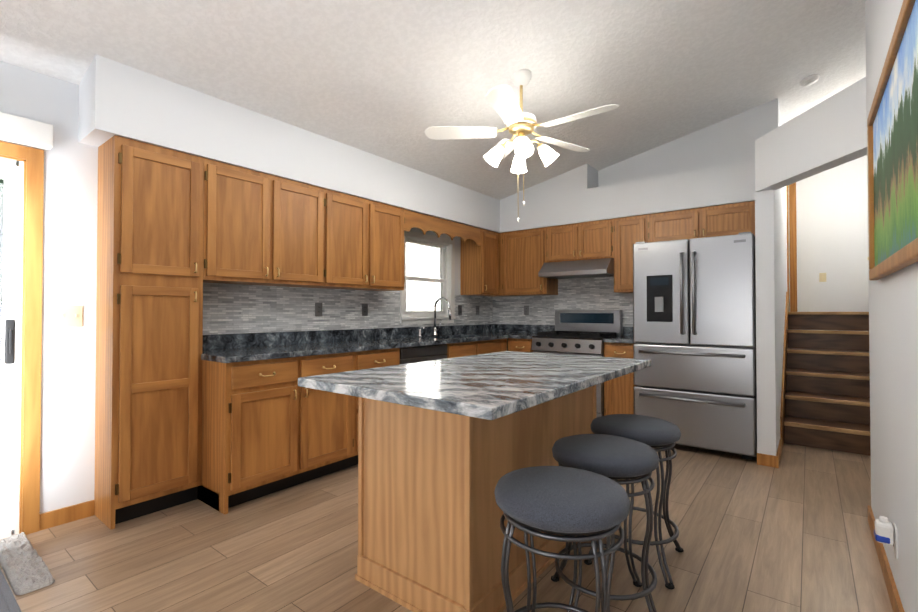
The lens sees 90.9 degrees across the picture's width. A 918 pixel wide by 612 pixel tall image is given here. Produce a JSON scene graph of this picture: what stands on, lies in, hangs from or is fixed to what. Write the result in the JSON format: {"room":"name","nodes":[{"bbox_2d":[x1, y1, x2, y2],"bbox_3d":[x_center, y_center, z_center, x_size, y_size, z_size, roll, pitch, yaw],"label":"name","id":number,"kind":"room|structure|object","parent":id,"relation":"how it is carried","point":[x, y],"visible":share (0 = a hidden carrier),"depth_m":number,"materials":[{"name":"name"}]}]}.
{"room":"kitchen","nodes":[
{"label":"kitchen","id":0,"kind":"room"},
{"bbox_2d":[0,61,477,513],"bbox_3d":[-1.803,-0.089,3.145,0.150,2.600,7.430,-1,-1,38],"label":"wall","id":1,"kind":"structure","parent":0,"point":[68,378],"depth_m":2.52,"materials":[{"name":"white paint"}]},
{"bbox_2d":[0,141,43,539],"bbox_3d":[-2.885,0.171,1.709,0.143,2.042,1.924,-1,-1,38],"label":"door frame","id":2,"kind":"structure","parent":1,"relation":"attached to","point":[32,159],"depth_m":2.38,"materials":[{"name":"brown wood"}]},
{"bbox_2d":[0,112,53,149],"bbox_3d":[-2.798,0.084,1.634,0.086,2.115,1.985,-1,-1,38],"label":"blind valance","id":3,"kind":"object","parent":1,"relation":"attached to","point":[24,131],"visible":0.96,"depth_m":2.33,"materials":[{"name":"white paint"}]},
{"bbox_2d":[55,306,82,326],"bbox_3d":[-2.176,0.058,2.526,0.014,0.116,0.116,-1,-1,38],"label":"light switch","id":4,"kind":"object","parent":1,"relation":"attached to","point":[67,315],"depth_m":2.52,"materials":[{"name":"beige plastic"}]},
{"bbox_2d":[203,158,334,288],"bbox_3d":[-1.409,-0.538,3.274,0.318,0.760,0.947,-1,-1,38],"label":"upper cabinet","id":5,"kind":"object","parent":1,"relation":"attached to","point":[260,228],"depth_m":3.12,"materials":[{"name":"brown wood"}]},
{"bbox_2d":[78,54,499,232],"bbox_3d":[-0.736,-1.142,4.154,0.320,0.468,4.250,-1,-1,38],"label":"soffit","id":6,"kind":"structure","parent":1,"relation":"attached to","point":[121,100],"depth_m":3.02,"materials":[{"name":"white paint"}]},
{"bbox_2d":[315,303,321,315],"bbox_3d":[-1.180,0.029,3.806,0.008,0.113,0.068,-1,-1,38],"label":"outlet","id":7,"kind":"object","parent":1,"relation":"attached to","point":[318,306],"depth_m":3.80,"materials":[{"name":"grey plastic"}]},
{"bbox_2d":[203,283,494,334],"bbox_3d":[-0.691,0.035,4.452,0.007,0.356,3.700,-1,-1,38],"label":"tile backsplash","id":8,"kind":"structure","parent":1,"relation":"attached to","point":[233,308],"depth_m":3.70,"materials":[{"name":"tile"}]},
{"bbox_2d":[362,303,367,315],"bbox_3d":[-0.874,0.035,4.202,0.008,0.113,0.068,-1,-1,38],"label":"outlet","id":9,"kind":"object","parent":1,"relation":"attached to","point":[364,306],"depth_m":4.20,"materials":[{"name":"grey plastic"}]},
{"bbox_2d":[335,191,404,290],"bbox_3d":[-0.911,-0.529,3.917,0.318,0.760,0.947,-1,-1,38],"label":"upper cabinet","id":10,"kind":"object","parent":1,"relation":"attached to","point":[369,235],"depth_m":3.86,"materials":[{"name":"brown wood"}]},
{"bbox_2d":[404,209,480,245],"bbox_3d":[-0.141,-0.797,4.713,0.020,0.197,1.246,-1,-1,38],"label":"window valance","id":11,"kind":"object","parent":10,"relation":"attached to","point":[424,223],"visible":1,"depth_m":4.63,"materials":[{"name":"brown wood"}]},
{"bbox_2d":[400,231,455,324],"bbox_3d":[-0.359,-0.291,4.952,0.135,0.970,0.870,-1,-1,38],"label":"kitchen window","id":12,"kind":"structure","parent":1,"relation":"in","point":[446,247],"depth_m":5.04,"materials":[{"name":"white plastic"}]},
{"bbox_2d":[458,305,461,314],"bbox_3d":[0.014,0.049,5.348,0.008,0.113,0.068,-1,-1,38],"label":"outlet","id":13,"kind":"object","parent":1,"relation":"attached to","point":[459,306],"depth_m":5.34,"materials":[{"name":"grey plastic"}]},
{"bbox_2d":[461,228,498,295],"bbox_3d":[0.257,-0.510,5.425,0.318,0.760,0.368,-1,-1,38],"label":"upper cabinet","id":14,"kind":"object","parent":1,"relation":"attached to","point":[479,264],"depth_m":5.30,"materials":[{"name":"brown wood"}]},
{"bbox_2d":[0,0,865,199],"bbox_3d":[0.695,-1.772,2.922,4.800,1.184,10.400,-1,-1,38],"label":"ceiling","id":15,"kind":"structure","parent":0,"point":[392,80],"depth_m":2.96,"materials":[{"name":"white paint"}]},
{"bbox_2d":[425,69,618,221],"bbox_3d":[0.476,-1.099,3.101,1.223,1.031,1.278,-1,-1,38],"label":"fan","id":16,"kind":"object","parent":15,"relation":"hanging from","point":[517,120],"visible":1,"depth_m":3.09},
{"bbox_2d":[799,74,818,86],"bbox_3d":[2.962,-1.902,3.824,0.136,0.061,0.136,-1,-1,38],"label":"smoke detector","id":17,"kind":"object","parent":15,"relation":"attached to","point":[809,80],"visible":1,"depth_m":3.79,"materials":[{"name":"white plastic"}]},
{"bbox_2d":[0,443,892,611],"bbox_3d":[-0.071,1.245,1.894,4.400,0.100,7.600,-1,-1,38],"label":"floor","id":18,"kind":"structure","parent":0,"point":[792,533],"depth_m":2.20,"materials":[{"name":"brown wood"}]},
{"bbox_2d":[0,569,20,611],"bbox_3d":[-2.293,1.179,1.271,1.250,0.013,1.492,-1,-1,38],"label":"door mat","id":19,"kind":"object","parent":18,"relation":"on","point":[8,602],"visible":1,"depth_m":1.82,"materials":[{"name":"grey fabric"}]},
{"bbox_2d":[0,532,54,594],"bbox_3d":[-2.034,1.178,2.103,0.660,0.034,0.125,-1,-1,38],"label":"rug","id":20,"kind":"object","parent":18,"relation":"on","point":[24,566],"visible":1,"depth_m":2.04,"materials":[{"name":"grey fabric"}]},
{"bbox_2d":[94,135,203,528],"bbox_3d":[-1.830,0.140,2.700,0.345,2.130,0.458,-1,-1,38],"label":"pantry cabinet","id":21,"kind":"object","parent":18,"relation":"on","point":[148,395],"visible":1,"depth_m":2.58,"materials":[{"name":"brown wood"}]},
{"bbox_2d":[197,356,312,514],"bbox_3d":[-1.416,0.771,3.003,0.618,0.876,0.537,-1,-1,38],"label":"base cabinet","id":22,"kind":"object","parent":18,"relation":"on","point":[270,426],"depth_m":2.77,"materials":[{"name":"brown wood"}]},
{"bbox_2d":[201,324,508,362],"bbox_3d":[-0.439,0.389,4.235,0.660,0.352,3.723,-1,-1,38],"label":"countertop","id":23,"kind":"structure","parent":22,"relation":"on","point":[229,348],"depth_m":3.62,"materials":[{"name":"stone"}]},
{"bbox_2d":[418,297,450,336],"bbox_3d":[-0.237,0.112,4.748,0.251,0.411,0.345,-1,-1,38],"label":"faucet","id":24,"kind":"object","parent":23,"relation":"on","point":[435,329],"visible":1,"depth_m":4.85,"materials":[{"name":"silver metal"}]},
{"bbox_2d":[313,352,356,478],"bbox_3d":[-1.172,0.776,3.319,0.618,0.876,0.529,-1,-1,38],"label":"base cabinet","id":25,"kind":"object","parent":18,"relation":"on","point":[334,414],"depth_m":3.21,"materials":[{"name":"brown wood"}]},
{"bbox_2d":[357,348,399,464],"bbox_3d":[-0.864,0.781,3.716,0.618,0.876,0.476,-1,-1,38],"label":"base cabinet","id":26,"kind":"object","parent":18,"relation":"on","point":[384,357],"depth_m":3.51,"materials":[{"name":"brown wood"}]},
{"bbox_2d":[400,344,446,363],"bbox_3d":[-0.504,0.788,4.127,0.629,0.872,0.606,-1,-1,38],"label":"dishwasher","id":27,"kind":"object","parent":18,"relation":"on","point":[421,353],"visible":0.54,"depth_m":3.94,"materials":[{"name":"metal"}]},
{"bbox_2d":[453,354,477,357],"bbox_3d":[-0.019,0.913,4.806,0.618,0.640,1.058,-1,-1,38],"label":"base cabinet","id":28,"kind":"object","parent":18,"relation":"on","point":[454,355],"depth_m":4.36,"materials":[{"name":"brown wood"}]},
{"bbox_2d":[355,385,596,611],"bbox_3d":[0.171,0.762,2.282,0.625,0.875,1.240,-1,-1,38],"label":"base cabinet","id":29,"kind":"object","parent":18,"relation":"on","point":[431,535],"visible":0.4,"depth_m":1.80,"materials":[{"name":"brown wood"}]},
{"bbox_2d":[298,351,650,419],"bbox_3d":[0.201,0.303,2.107,0.915,0.035,1.550,-1,-1,38],"label":"countertop","id":30,"kind":"structure","parent":29,"relation":"on","point":[491,386],"depth_m":1.72,"materials":[{"name":"stone"}]},
{"bbox_2d":[485,350,504,353],"bbox_3d":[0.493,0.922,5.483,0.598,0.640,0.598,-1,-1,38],"label":"base cabinet","id":31,"kind":"object","parent":18,"relation":"on","point":[486,351],"depth_m":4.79,"materials":[{"name":"brown wood"}]},
{"bbox_2d":[505,338,532,351],"bbox_3d":[0.853,0.800,5.193,0.328,0.876,0.618,-1,-1,38],"label":"base cabinet","id":32,"kind":"object","parent":18,"relation":"on","point":[520,345],"depth_m":4.96,"materials":[{"name":"brown wood"}]},
{"bbox_2d":[509,324,554,338],"bbox_3d":[0.863,0.292,5.163,0.266,0.135,0.663,-1,-1,38],"label":"countertop","id":33,"kind":"structure","parent":32,"relation":"on","point":[516,331],"depth_m":5.47,"materials":[{"name":"stone"}]},
{"bbox_2d":[494,466,629,611],"bbox_3d":[0.309,0.860,1.377,0.400,0.656,0.400,0,-1,21],"label":"stool","id":34,"kind":"object","parent":18,"relation":"on","point":[570,504],"visible":1,"depth_m":1.28,"materials":[{"name":"fabric"}]},
{"bbox_2d":[531,310,621,416],"bbox_3d":[1.248,0.637,4.814,0.756,1.190,0.691,-1,-1,38],"label":"range","id":35,"kind":"object","parent":18,"relation":"on","point":[581,332],"visible":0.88,"depth_m":4.78,"materials":[{"name":"silver metal"}]},
{"bbox_2d":[551,434,658,611],"bbox_3d":[0.572,0.865,1.781,0.515,0.656,0.515,-1,-1,38],"label":"stool","id":36,"kind":"object","parent":18,"relation":"on","point":[620,460],"visible":0.81,"depth_m":1.66,"materials":[{"name":"fabric"}]},
{"bbox_2d":[604,342,636,415],"bbox_3d":[1.715,0.791,4.525,0.326,0.876,0.618,-1,-1,38],"label":"base cabinet","id":37,"kind":"object","parent":18,"relation":"on","point":[619,391],"depth_m":4.29,"materials":[{"name":"brown wood"}]},
{"bbox_2d":[602,327,635,343],"bbox_3d":[1.708,0.284,4.522,0.326,0.135,0.643,-1,-1,38],"label":"countertop","id":38,"kind":"structure","parent":37,"relation":"on","point":[627,337],"depth_m":4.38,"materials":[{"name":"stone"}]},
{"bbox_2d":[584,414,683,589],"bbox_3d":[0.837,0.870,2.157,0.400,0.656,0.400,0,-1,32],"label":"stool","id":39,"kind":"object","parent":18,"relation":"on","point":[656,434],"visible":0.58,"depth_m":2.03,"materials":[{"name":"fabric"}]},
{"bbox_2d":[633,232,756,459],"bbox_3d":[2.129,0.325,4.037,0.910,1.795,0.838,-1,-1,38],"label":"refrigerator","id":40,"kind":"object","parent":18,"relation":"on","point":[694,319],"visible":0.88,"depth_m":3.70,"materials":[{"name":"silver metal"}]},
{"bbox_2d":[783,329,870,455],"bbox_3d":[3.696,0.737,4.245,1.010,0.976,1.378,-1,-1,38],"label":"stairs","id":41,"kind":"structure","parent":18,"relation":"on","point":[827,399],"depth_m":4.20,"materials":[{"name":"brown wood"}]},
{"bbox_2d":[507,105,761,350],"bbox_3d":[1.592,-0.316,5.123,3.100,3.105,0.150,-1,-1,38],"label":"wall","id":42,"kind":"structure","parent":0,"point":[730,140],"depth_m":4.45,"materials":[{"name":"white paint"}]},
{"bbox_2d":[491,232,506,296],"bbox_3d":[0.504,-0.506,5.670,0.410,0.760,0.318,-1,-1,38],"label":"upper cabinet","id":43,"kind":"object","parent":42,"relation":"attached to","point":[502,237],"depth_m":5.47,"materials":[{"name":"brown wood"}]},
{"bbox_2d":[524,306,528,314],"bbox_3d":[0.835,0.053,5.594,0.068,0.113,0.008,-1,-1,38],"label":"outlet","id":44,"kind":"object","parent":42,"relation":"attached to","point":[526,308],"depth_m":5.59,"materials":[{"name":"grey plastic"}]},
{"bbox_2d":[507,227,557,295],"bbox_3d":[0.850,-0.510,5.401,0.570,0.760,0.318,-1,-1,38],"label":"upper cabinet","id":45,"kind":"object","parent":42,"relation":"attached to","point":[525,256],"depth_m":5.26,"materials":[{"name":"brown wood"}]},
{"bbox_2d":[495,277,632,335],"bbox_3d":[1.247,-0.024,5.287,1.990,0.925,0.007,-1,-1,38],"label":"tile backsplash","id":46,"kind":"structure","parent":42,"relation":"attached to","point":[597,293],"depth_m":5.27,"materials":[{"name":"tile"}]},
{"bbox_2d":[547,219,614,262],"bbox_3d":[1.376,-0.693,4.997,0.760,0.405,0.318,-1,-1,38],"label":"upper cabinet","id":47,"kind":"object","parent":42,"relation":"attached to","point":[593,239],"depth_m":4.84,"materials":[{"name":"brown wood"}]},
{"bbox_2d":[538,258,613,278],"bbox_3d":[1.321,-0.402,4.922,0.756,0.169,0.498,-1,-1,38],"label":"range hood","id":48,"kind":"object","parent":47,"relation":"attached to","point":[595,268],"visible":0.84,"depth_m":4.75,"materials":[{"name":"silver metal"}]},
{"bbox_2d":[500,160,754,232],"bbox_3d":[1.634,-1.259,4.806,2.630,0.718,0.320,-1,-1,38],"label":"soffit","id":49,"kind":"structure","parent":42,"relation":"attached to","point":[576,195],"depth_m":4.61,"materials":[{"name":"white paint"}]},
{"bbox_2d":[614,214,646,292],"bbox_3d":[1.807,-0.520,4.661,0.330,0.760,0.318,-1,-1,38],"label":"upper cabinet","id":50,"kind":"object","parent":42,"relation":"attached to","point":[631,230],"depth_m":4.56,"materials":[{"name":"brown wood"}]},
{"bbox_2d":[647,201,754,242],"bbox_3d":[2.304,-0.750,4.279,0.928,0.310,0.318,-1,-1,38],"label":"upper cabinet","id":51,"kind":"object","parent":42,"relation":"attached to","point":[736,218],"depth_m":4.14,"materials":[{"name":"brown wood"}]},
{"bbox_2d":[754,98,786,455],"bbox_3d":[3.122,-0.322,4.470,0.120,3.100,2.550,-1,-1,38],"label":"wall","id":52,"kind":"structure","parent":0,"point":[771,244],"depth_m":3.48,"materials":[{"name":"white paint"}]},
{"bbox_2d":[774,438,782,467],"bbox_3d":[2.583,1.175,3.643,0.014,0.085,0.645,-1,-1,38],"label":"baseboard","id":53,"kind":"structure","parent":52,"relation":"attached to","point":[776,458],"depth_m":3.50,"materials":[{"name":"brown wood"}]},
{"bbox_2d":[780,185,789,444],"bbox_3d":[3.390,-0.369,4.705,0.016,3.200,1.990,-1,-1,38],"label":"trim","id":54,"kind":"structure","parent":52,"relation":"attached to","point":[782,412],"depth_m":4.60,"materials":[{"name":"brown wood"}]},
{"bbox_2d":[789,311,868,314],"bbox_3d":[4.121,0.077,4.791,1.000,0.033,0.050,-1,-1,38],"label":"trim","id":55,"kind":"structure","parent":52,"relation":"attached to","point":[791,312],"depth_m":4.87,"materials":[{"name":"brown wood"}]},
{"bbox_2d":[755,77,866,191],"bbox_3d":[2.357,-1.091,3.026,0.120,0.400,0.965,0,-1,0],"label":"wall","id":56,"kind":"structure","parent":0,"point":[828,134],"depth_m":2.92,"materials":[{"name":"white paint"}]},
{"bbox_2d":[786,155,868,311],"bbox_3d":[4.259,-0.947,6.371,3.000,2.600,0.165,-1,-1,38],"label":"wall","id":57,"kind":"structure","parent":0,"point":[832,221],"depth_m":5.82,"materials":[{"name":"white paint"}]},
{"bbox_2d":[819,273,825,281],"bbox_3d":[4.742,-0.373,5.893,0.068,0.113,0.014,-1,-1,38],"label":"outlet","id":58,"kind":"object","parent":57,"relation":"attached to","point":[822,276],"depth_m":5.90,"materials":[{"name":"beige plastic"}]},
{"bbox_2d":[788,315,868,330],"bbox_3d":[3.835,0.175,5.809,2.700,0.200,1.250,-1,-1,38],"label":"floor","id":59,"kind":"structure","parent":0,"point":[835,322],"depth_m":4.89,"materials":[{"name":"brown wood"}]},
{"bbox_2d":[865,0,917,611],"bbox_3d":[0.759,-0.454,0.097,0.560,3.250,5.740,-1,-1,38],"label":"wall","id":60,"kind":"structure","parent":0,"point":[893,330],"depth_m":1.80,"materials":[{"name":"white paint"}]},
{"bbox_2d":[868,505,903,611],"bbox_3d":[0.583,1.132,0.317,0.014,0.085,5.604,-1,-1,38],"label":"baseboard","id":61,"kind":"structure","parent":60,"relation":"attached to","point":[895,600],"depth_m":1.94,"materials":[{"name":"brown wood"}]},
{"bbox_2d":[867,0,917,279],"bbox_3d":[1.444,-0.521,1.471,0.034,0.780,1.750,-1,-1,38],"label":"painting","id":62,"kind":"object","parent":60,"relation":"attached to","point":[892,126],"visible":0.98,"depth_m":1.56,"materials":[{"name":"brown wood"}]},
{"bbox_2d":[893,523,897,558],"bbox_3d":[1.715,0.923,1.779,0.008,0.113,0.068,-1,-1,38],"label":"outlet","id":63,"kind":"object","parent":60,"relation":"attached to","point":[895,546],"depth_m":1.76,"materials":[{"name":"beige plastic"}]},
{"bbox_2d":[874,516,893,544],"bbox_3d":[1.691,0.890,1.800,0.054,0.097,0.068,-1,-1,38],"label":"plug-in air freshener","id":64,"kind":"object","parent":63,"relation":"attached to","point":[884,531],"visible":1,"depth_m":1.78,"materials":[{"name":"white plastic"}]},
{"label":"outside","id":65,"kind":"structure","parent":0,"visible":0},
{"bbox_3d":[-26.485,1.859,20.254,59.840,0.150,80.000,-1,-1,38],"label":"ground","id":66,"kind":"structure","parent":65,"visible":0},
{"bbox_2d":[0,179,3,301],"bbox_3d":[-17.141,-3.865,12.220,22.988,11.188,25.270,-1,-1,38],"label":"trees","id":67,"kind":"object","parent":66,"relation":"on","point":[1,218],"depth_m":8.17,"materials":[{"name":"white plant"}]},
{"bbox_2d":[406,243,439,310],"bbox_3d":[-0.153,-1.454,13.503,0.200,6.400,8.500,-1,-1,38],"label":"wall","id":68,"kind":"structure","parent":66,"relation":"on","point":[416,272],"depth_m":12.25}
]}

